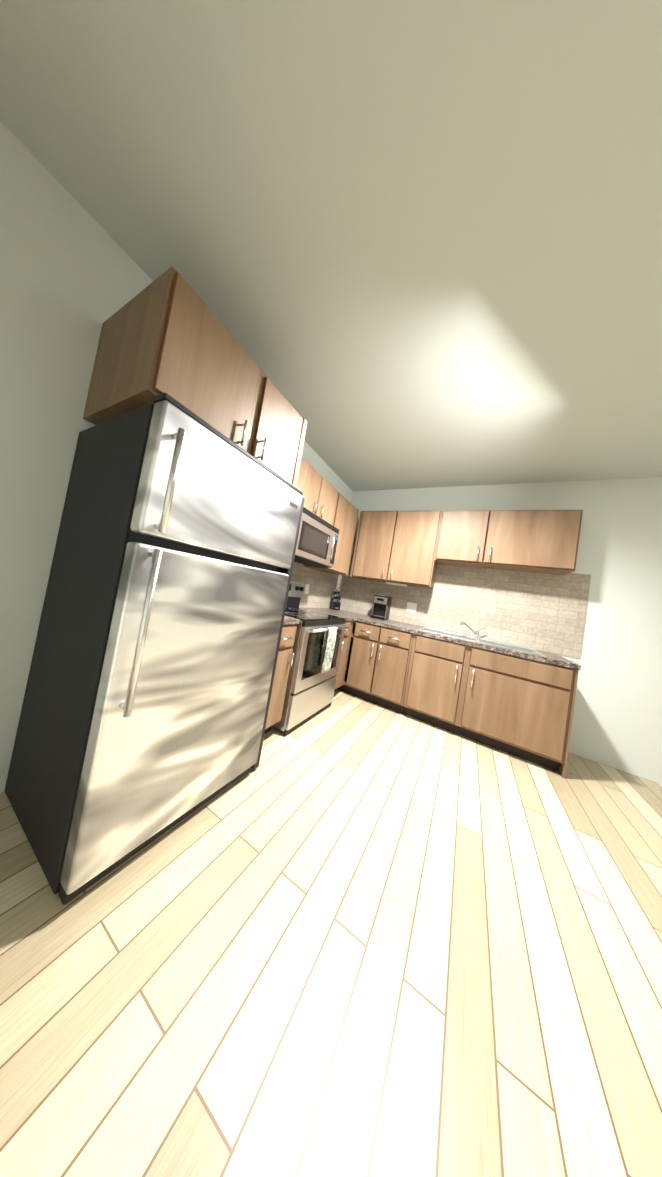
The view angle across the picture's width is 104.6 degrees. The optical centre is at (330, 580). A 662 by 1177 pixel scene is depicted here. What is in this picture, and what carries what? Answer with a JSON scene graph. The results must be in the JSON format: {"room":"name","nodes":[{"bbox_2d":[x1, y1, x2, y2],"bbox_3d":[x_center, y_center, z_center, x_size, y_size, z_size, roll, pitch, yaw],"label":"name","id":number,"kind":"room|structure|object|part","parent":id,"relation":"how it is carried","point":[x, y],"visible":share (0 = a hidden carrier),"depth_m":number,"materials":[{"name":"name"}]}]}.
{"room":"kitchen","nodes":[
{"label":"kitchen","id":0,"kind":"room"},
{"bbox_2d":[0,121,352,792],"bbox_3d":[-0.849,-0.248,2.215,0.100,2.742,4.100,8,-2,29],"label":"wall","id":1,"kind":"structure","parent":0,"point":[74,276],"depth_m":1.16,"materials":[{"name":"white paint"}]},
{"bbox_2d":[83,266,302,483],"bbox_3d":[-0.742,-0.759,1.505,0.638,0.910,0.883,8,-2,29],"label":"upper cabinet","id":2,"kind":"object","parent":1,"relation":"attached to","point":[167,332],"depth_m":1.15,"materials":[{"name":"brown wood"}]},
{"bbox_3d":[-0.520,-0.943,1.176,0.056,0.476,0.452,8,-2,29],"label":"door","id":3,"kind":"part","parent":2,"relation":"part of","materials":[{"name":"brown wood"}]},
{"bbox_3d":[-0.304,-0.892,1.578,0.056,0.476,0.361,8,-2,29],"label":"door","id":4,"kind":"part","parent":2,"relation":"part of","materials":[{"name":"brown wood"}]},
{"bbox_2d":[296,457,302,488],"bbox_3d":[-0.561,-0.704,2.151,0.343,0.910,0.343,8,-2,29],"label":"upper cabinet","id":5,"kind":"object","parent":1,"relation":"attached to","point":[301,464],"depth_m":2.28,"materials":[{"name":"brown wood"}]},
{"bbox_2d":[291,562,338,607],"bbox_3d":[-0.410,0.050,2.969,0.006,0.525,2.086,8,-2,29],"label":"tile backsplash","id":6,"kind":"structure","parent":1,"relation":"attached to","point":[322,585],"depth_m":3.34,"materials":[{"name":"beige tile"}]},
{"bbox_2d":[305,584,308,593],"bbox_3d":[-0.295,0.108,3.175,0.008,0.118,0.072,8,-2,29],"label":"electrical outlet","id":7,"kind":"object","parent":6,"relation":"attached to","point":[307,589],"visible":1,"depth_m":3.17,"materials":[{"name":"white plastic"}]},
{"bbox_2d":[299,459,339,569],"bbox_3d":[-0.294,-0.641,2.646,0.343,0.910,0.862,8,-2,29],"label":"upper cabinet","id":8,"kind":"object","parent":1,"relation":"attached to","point":[321,498],"depth_m":2.60,"materials":[{"name":"brown wood"}]},
{"bbox_3d":[-0.207,-0.870,2.411,0.056,0.424,0.394,8,-2,29],"label":"door","id":9,"kind":"part","parent":8,"relation":"part of","materials":[{"name":"brown wood"}]},
{"bbox_2d":[294,507,338,567],"bbox_3d":[-0.279,-0.421,2.611,0.451,0.436,0.790,8,-2,29],"label":"microwave","id":10,"kind":"object","parent":8,"relation":"attached to","point":[317,541],"visible":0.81,"depth_m":2.50,"materials":[{"name":"silver metal"}]},
{"bbox_3d":[-0.023,-0.826,2.753,0.056,0.424,0.372,8,-2,29],"label":"door","id":11,"kind":"part","parent":8,"relation":"part of","materials":[{"name":"brown wood"}]},
{"bbox_2d":[319,494,358,575],"bbox_3d":[0.057,-0.558,3.286,0.355,0.910,0.670,8,-2,29],"label":"upper cabinet","id":12,"kind":"object","parent":1,"relation":"attached to","point":[346,523],"depth_m":3.20,"materials":[{"name":"brown wood"}]},
{"bbox_3d":[0.166,-0.544,3.167,0.056,0.886,0.541,8,-2,29],"label":"door","id":13,"kind":"part","parent":12,"relation":"part of","materials":[{"name":"brown wood"}]},
{"bbox_2d":[0,689,661,1176],"bbox_3d":[1.307,1.477,0.835,5.600,0.060,4.100,8,-2,29],"label":"floor","id":14,"kind":"structure","parent":0,"point":[346,935],"depth_m":0.79,"materials":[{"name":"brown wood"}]},
{"bbox_2d":[4,393,304,904],"bbox_3d":[-0.806,0.223,1.406,0.812,1.764,0.889,8,-2,29],"label":"fridge","id":15,"kind":"object","parent":14,"relation":"on","point":[144,709],"visible":1,"depth_m":1.02,"materials":[{"name":"silver metal"}]},
{"bbox_2d":[264,418,307,733],"bbox_3d":[-0.566,0.005,2.019,0.638,2.320,0.348,8,-2,29],"label":"base cabinet","id":16,"kind":"object","parent":14,"relation":"on","point":[285,654],"depth_m":1.90,"materials":[{"name":"brown wood"}]},
{"bbox_2d":[272,581,348,735],"bbox_3d":[-0.329,0.623,2.475,0.748,1.215,0.768,8,-2,29],"label":"stove","id":17,"kind":"object","parent":14,"relation":"on","point":[314,667],"visible":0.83,"depth_m":2.22,"materials":[{"name":"silver metal"}]},
{"bbox_2d":[320,626,337,673],"bbox_3d":[-0.022,0.617,2.289,0.040,0.400,0.162,8,-2,29],"label":"towel","id":18,"kind":"object","parent":17,"relation":"hanging from","point":[329,641],"depth_m":2.27,"materials":[{"name":"fabric"}]},
{"bbox_2d":[334,621,355,692],"bbox_3d":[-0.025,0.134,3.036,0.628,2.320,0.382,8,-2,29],"label":"base cabinet","id":19,"kind":"object","parent":14,"relation":"on","point":[347,640],"depth_m":2.92,"materials":[{"name":"brown wood"}]},
{"bbox_2d":[344,621,411,711],"bbox_3d":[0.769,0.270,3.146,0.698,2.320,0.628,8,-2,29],"label":"base cabinet","id":20,"kind":"object","parent":14,"relation":"on","point":[378,660],"depth_m":2.84,"materials":[{"name":"brown wood"}]},
{"bbox_2d":[283,607,580,669],"bbox_3d":[0.681,0.493,2.329,2.623,0.040,2.091,8,-2,29],"label":"countertop","id":21,"kind":"structure","parent":20,"relation":"on","point":[554,659],"depth_m":2.54,"materials":[{"name":"stone"}]},
{"bbox_2d":[330,589,340,609],"bbox_3d":[0.076,0.271,3.690,0.116,0.302,0.101,11,-3,-29],"label":"spice rack","id":22,"kind":"object","parent":21,"relation":"on","point":[335,603],"visible":1,"depth_m":3.66,"materials":[{"name":"black plastic"}]},
{"bbox_2d":[371,594,391,619],"bbox_3d":[0.666,0.351,3.377,0.195,0.315,0.186,8,-2,29],"label":"coffee maker","id":23,"kind":"object","parent":21,"relation":"on","point":[381,607],"visible":1,"depth_m":3.33,"materials":[{"name":"black plastic"}]},
{"bbox_2d":[460,622,486,637],"bbox_3d":[1.580,0.555,2.848,0.265,0.155,0.214,8,-2,29],"label":"faucet","id":24,"kind":"object","parent":21,"relation":"on","point":[476,634],"visible":1,"depth_m":2.86,"materials":[{"name":"silver metal"}]},
{"bbox_2d":[418,627,545,656],"bbox_3d":[1.510,0.717,2.703,1.080,0.198,0.510,8,-2,29],"label":"sink","id":25,"kind":"object","parent":21,"relation":"in","point":[489,642],"visible":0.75,"depth_m":2.74,"materials":[{"name":"silver metal"}]},
{"bbox_2d":[400,633,467,733],"bbox_3d":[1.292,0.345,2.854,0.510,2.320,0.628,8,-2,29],"label":"base cabinet","id":26,"kind":"object","parent":14,"relation":"on","point":[435,666],"depth_m":2.56,"materials":[{"name":"brown wood"}]},
{"bbox_2d":[456,646,575,777],"bbox_3d":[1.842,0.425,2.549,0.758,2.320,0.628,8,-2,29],"label":"base cabinet","id":27,"kind":"object","parent":14,"relation":"on","point":[520,707],"depth_m":2.23,"materials":[{"name":"brown wood"}]},
{"bbox_2d":[0,0,661,490],"bbox_3d":[1.766,-1.295,0.943,5.600,0.080,4.100,8,-2,29],"label":"ceiling","id":28,"kind":"structure","parent":0,"point":[404,244],"depth_m":1.02,"materials":[{"name":"grey paint"}]},
{"bbox_2d":[351,477,661,783],"bbox_3d":[2.477,0.319,2.639,5.400,2.742,0.100,8,-2,29],"label":"wall","id":29,"kind":"structure","parent":0,"point":[617,719],"depth_m":2.46,"materials":[{"name":"white paint"}]},
{"bbox_2d":[351,510,446,588],"bbox_3d":[0.828,-0.428,3.335,1.109,0.910,0.398,8,-2,29],"label":"upper cabinet","id":30,"kind":"object","parent":29,"relation":"attached to","point":[402,547],"depth_m":3.18,"materials":[{"name":"brown wood"}]},
{"bbox_3d":[0.559,-0.473,3.333,0.470,0.886,0.056,8,-2,29],"label":"door","id":31,"kind":"part","parent":30,"relation":"part of","materials":[{"name":"brown wood"}]},
{"bbox_2d":[386,582,406,586],"bbox_3d":[0.848,0.048,3.310,0.260,0.024,0.080,8,-2,29],"label":"under-cabinet light","id":32,"kind":"object","parent":30,"relation":"attached to","point":[398,584],"visible":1,"depth_m":3.28,"materials":[{"name":"white plastic"}]},
{"bbox_3d":[0.988,-0.411,3.095,0.504,0.886,0.056,8,-2,29],"label":"door","id":33,"kind":"part","parent":30,"relation":"part of","materials":[{"name":"brown wood"}]},
{"bbox_2d":[337,554,590,658],"bbox_3d":[1.319,0.184,3.218,2.800,0.845,0.006,8,-2,29],"label":"tile backsplash","id":34,"kind":"structure","parent":29,"relation":"attached to","point":[544,612],"depth_m":2.91,"materials":[{"name":"beige tile"}]},
{"bbox_2d":[406,602,416,612],"bbox_3d":[1.049,0.353,3.333,0.125,0.122,0.008,8,-2,29],"label":"switch plate","id":35,"kind":"object","parent":34,"relation":"attached to","point":[411,607],"visible":1,"depth_m":3.33,"materials":[{"name":"white plastic"}]},
{"bbox_2d":[427,510,582,588],"bbox_3d":[1.816,-0.284,2.816,1.268,0.910,0.343,8,-2,29],"label":"upper cabinet","id":36,"kind":"object","parent":29,"relation":"attached to","point":[535,541],"depth_m":2.64,"materials":[{"name":"brown wood"}]},
{"bbox_3d":[1.459,-0.504,2.853,0.466,0.566,0.056,8,-2,29],"label":"door","id":37,"kind":"part","parent":36,"relation":"part of","materials":[{"name":"brown wood"}]},
{"bbox_3d":[1.987,-0.428,2.560,0.736,0.566,0.056,8,-2,29],"label":"door","id":38,"kind":"part","parent":36,"relation":"part of","materials":[{"name":"brown wood"}]}
]}

